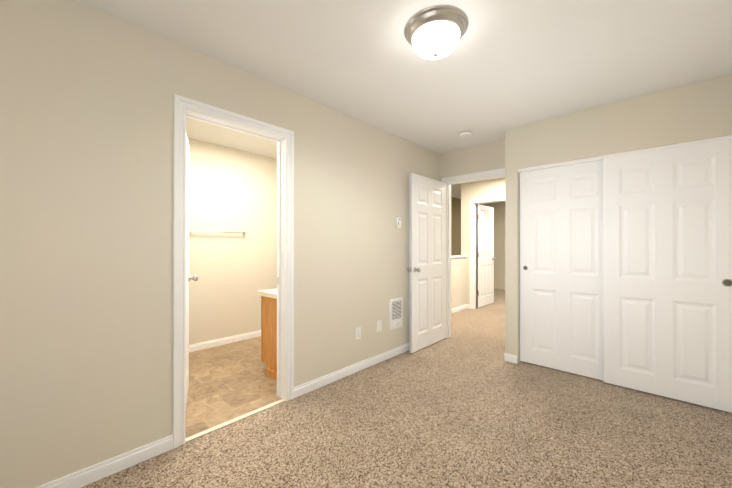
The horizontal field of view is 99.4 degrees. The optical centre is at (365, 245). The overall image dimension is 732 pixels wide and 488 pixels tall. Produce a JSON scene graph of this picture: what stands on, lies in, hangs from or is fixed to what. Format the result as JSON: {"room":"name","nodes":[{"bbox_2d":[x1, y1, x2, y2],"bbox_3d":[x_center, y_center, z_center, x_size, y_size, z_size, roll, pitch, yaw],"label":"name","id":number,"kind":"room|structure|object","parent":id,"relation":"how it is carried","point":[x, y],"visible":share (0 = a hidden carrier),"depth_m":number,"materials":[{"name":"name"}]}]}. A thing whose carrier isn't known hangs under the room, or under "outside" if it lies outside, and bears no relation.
{"room":"empty bedroom","nodes":[
{"label":"empty bedroom","id":0,"kind":"room"},
{"bbox_2d":[0,0,439,487],"bbox_3d":[-0.613,-0.003,2.530,0.120,2.440,4.770,0,0,43],"label":"wall","id":1,"kind":"structure","parent":0,"point":[87,92],"depth_m":1.68,"materials":[{"name":"paint"}]},
{"bbox_2d":[36,435,172,487],"bbox_3d":[-1.623,1.172,1.353,0.013,0.082,1.377,0,0,43],"label":"baseboard","id":2,"kind":"structure","parent":1,"relation":"attached to","point":[94,473],"depth_m":1.64,"materials":[{"name":"white wood"}]},
{"bbox_2d":[186,133,197,402],"bbox_3d":[-1.358,0.187,2.314,0.174,2.035,0.704,0,0,-27],"label":"bathroom door","id":3,"kind":"structure","parent":1,"relation":"in","point":[189,278],"depth_m":2.46,"materials":[{"name":"white wood"}]},
{"bbox_2d":[173,94,293,448],"bbox_3d":[-0.913,0.156,2.210,0.152,2.119,0.839,0,0,43],"label":"trim","id":4,"kind":"structure","parent":1,"relation":"attached to","point":[185,107],"depth_m":2.13,"materials":[{"name":"white wood"}]},
{"bbox_2d":[185,399,284,441],"bbox_3d":[-0.881,1.211,2.175,0.038,0.009,0.701,0,0,43],"label":"trim","id":5,"kind":"structure","parent":1,"relation":"attached to","point":[202,433],"depth_m":2.12,"materials":[{"name":"beige"}]},
{"bbox_2d":[294,343,408,397],"bbox_3d":[0.204,1.179,3.298,0.013,0.082,2.284,0,0,43],"label":"baseboard","id":6,"kind":"structure","parent":1,"relation":"attached to","point":[304,388],"depth_m":2.88,"materials":[{"name":"white wood"}]},
{"bbox_2d":[355,327,360,339],"bbox_3d":[-0.076,0.854,3.003,0.009,0.114,0.070,0,0,43],"label":"duplex electrical outlet","id":7,"kind":"object","parent":1,"relation":"attached to","point":[357,333],"visible":1,"depth_m":3.00,"materials":[{"name":"white plastic"}]},
{"bbox_2d":[377,320,381,331],"bbox_3d":[0.141,0.845,3.232,0.012,0.114,0.070,0,0,43],"label":"socket","id":8,"kind":"object","parent":1,"relation":"attached to","point":[379,326],"visible":1,"depth_m":3.23,"materials":[{"name":"white plastic"}]},
{"bbox_2d":[389,297,402,329],"bbox_3d":[0.338,0.756,3.431,0.028,0.330,0.230,0,0,43],"label":"air vent","id":9,"kind":"object","parent":1,"relation":"in","point":[395,313],"visible":1,"depth_m":3.42,"materials":[{"name":"white plastic"}]},
{"bbox_2d":[396,218,400,227],"bbox_3d":[0.363,-0.249,3.459,0.032,0.110,0.072,0,0,43],"label":"thermostat","id":10,"kind":"object","parent":1,"relation":"attached to","point":[398,222],"visible":1,"depth_m":3.44,"materials":[{"name":"white plastic"}]},
{"bbox_2d":[188,138,276,344],"bbox_3d":[-1.235,0.000,3.252,1.775,2.440,4.570,0,0,43],"label":"wall","id":11,"kind":"structure","parent":0,"point":[232,190],"depth_m":3.87,"materials":[{"name":"paint"}]},
{"bbox_2d":[190,229,246,234],"bbox_3d":[-1.768,-0.158,3.760,0.062,0.044,0.660,0,0,43],"label":"towel rail","id":12,"kind":"object","parent":11,"relation":"attached to","point":[243,232],"visible":1,"depth_m":3.73,"materials":[{"name":"silver metal"}]},
{"bbox_2d":[189,330,260,351],"bbox_3d":[-1.790,1.181,3.768,0.013,0.082,4.330,0,0,43],"label":"baseboard","id":13,"kind":"structure","parent":11,"relation":"attached to","point":[216,342],"depth_m":3.79,"materials":[{"name":"white wood"}]},
{"bbox_2d":[185,336,280,437],"bbox_3d":[-1.207,1.249,3.220,1.912,0.062,4.330,0,0,43],"label":"floor","id":14,"kind":"structure","parent":0,"point":[229,381],"depth_m":2.69,"materials":[{"name":"tile"}]},
{"bbox_2d":[258,289,276,380],"bbox_3d":[-0.466,0.770,3.195,0.571,0.900,1.095,0,0,43],"label":"vanity cabinet","id":15,"kind":"object","parent":14,"relation":"on","point":[269,327],"visible":0.17,"depth_m":2.88,"materials":[{"name":"brown wood"}]},
{"bbox_2d":[77,0,731,203],"bbox_3d":[1.278,-1.256,4.408,5.460,0.080,10.150,0,0,43],"label":"ceiling","id":16,"kind":"structure","parent":0,"point":[498,70],"depth_m":2.00,"materials":[{"name":"white paint"}]},
{"bbox_2d":[404,5,468,59],"bbox_3d":[0.394,-1.145,1.759,0.356,0.161,0.356,0,0,43],"label":"flush-mount ceiling light","id":17,"kind":"object","parent":16,"relation":"attached to","point":[435,32],"visible":1,"depth_m":1.67,"materials":[{"name":"silver metal"}]},
{"bbox_2d":[459,131,471,137],"bbox_3d":[1.080,-1.200,3.380,0.136,0.039,0.136,0,0,43],"label":"smoke detector","id":18,"kind":"object","parent":16,"relation":"attached to","point":[465,134],"visible":1,"depth_m":3.35,"materials":[{"name":"white plastic"}]},
{"bbox_2d":[81,289,731,487],"bbox_3d":[1.295,1.254,4.417,5.460,0.060,10.100,0,0,43],"label":"floor carpet","id":19,"kind":"object","parent":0,"point":[465,405],"visible":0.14,"depth_m":1.98,"materials":[{"name":"beige carpet"}]},
{"bbox_2d":[451,255,467,308],"bbox_3d":[1.256,0.713,5.381,0.155,1.030,1.942,0,0,43],"label":"wall","id":20,"kind":"structure","parent":0,"point":[458,280],"depth_m":5.80,"materials":[{"name":"paint"}]},
{"bbox_2d":[451,304,468,313],"bbox_3d":[1.309,1.187,5.330,0.030,0.082,1.950,0,0,43],"label":"baseboard","id":21,"kind":"structure","parent":20,"relation":"attached to","point":[459,308],"depth_m":5.81,"materials":[{"name":"white wood"}]},
{"bbox_2d":[451,197,481,255],"bbox_3d":[1.653,0.046,7.344,0.120,2.500,5.350,0,0,43],"label":"wall","id":22,"kind":"structure","parent":0,"point":[455,226],"depth_m":7.93,"materials":[{"name":"beige paint"}]},
{"bbox_2d":[440,139,504,181],"bbox_3d":[2.008,0.000,3.257,2.705,2.440,0.120,0,0,43],"label":"wall","id":23,"kind":"structure","parent":0,"point":[481,158],"depth_m":3.82,"materials":[{"name":"paint"}]},
{"bbox_2d":[407,173,445,352],"bbox_3d":[0.772,0.200,3.784,0.174,2.020,0.809,0,0,42],"label":"bedroom door","id":24,"kind":"structure","parent":23,"relation":"in","point":[426,269],"depth_m":3.71,"materials":[{"name":"white wood"}]},
{"bbox_2d":[441,168,504,338],"bbox_3d":[1.394,0.170,3.833,0.948,2.104,0.152,0,0,43],"label":"trim","id":25,"kind":"structure","parent":23,"relation":"attached to","point":[483,175],"depth_m":4.08,"materials":[{"name":"white wood"}]},
{"bbox_2d":[461,178,504,303],"bbox_3d":[3.154,0.007,5.021,3.390,2.440,0.120,0,0,43],"label":"wall","id":26,"kind":"structure","parent":0,"point":[491,188],"depth_m":5.70,"materials":[{"name":"paint"}]},
{"bbox_2d":[476,204,495,307],"bbox_3d":[2.433,0.210,6.330,0.174,2.020,0.809,0,0,43],"label":"hall door","id":27,"kind":"structure","parent":26,"relation":"in","point":[485,258],"depth_m":6.27,"materials":[{"name":"white wood"}]},
{"bbox_2d":[469,196,504,308],"bbox_3d":[2.397,0.177,5.732,0.948,2.104,0.152,0,0,43],"label":"trim","id":28,"kind":"structure","parent":26,"relation":"attached to","point":[472,233],"depth_m":5.98,"materials":[{"name":"white wood"}]},
{"bbox_2d":[505,74,731,362],"bbox_3d":[2.147,-0.002,2.729,1.740,2.440,0.120,0,0,43],"label":"wall","id":29,"kind":"structure","parent":0,"point":[700,110],"depth_m":2.70,"materials":[{"name":"paint"}]},
{"bbox_2d":[504,353,514,360],"bbox_3d":[1.562,1.179,3.382,0.013,0.082,0.303,0,0,43],"label":"baseboard","id":30,"kind":"structure","parent":29,"relation":"attached to","point":[507,356],"depth_m":3.25,"materials":[{"name":"white wood"}]},
{"bbox_2d":[520,160,602,379],"bbox_3d":[1.899,0.220,2.988,0.775,1.970,0.041,0,0,43],"label":"closet door","id":31,"kind":"structure","parent":29,"relation":"in","point":[561,268],"depth_m":2.97,"materials":[{"name":"white wood"}]},
{"bbox_2d":[518,135,731,383],"bbox_3d":[2.139,0.215,2.735,1.480,2.005,0.090,0,0,43],"label":"trim","id":32,"kind":"structure","parent":29,"relation":"attached to","point":[600,158],"depth_m":2.63,"materials":[{"name":"white wood"}]},
{"bbox_2d":[603,139,731,412],"bbox_3d":[2.380,0.218,2.482,0.775,1.970,0.041,0,0,43],"label":"closet door","id":33,"kind":"structure","parent":29,"relation":"in","point":[667,272],"depth_m":2.44,"materials":[{"name":"white wood"}]}
]}

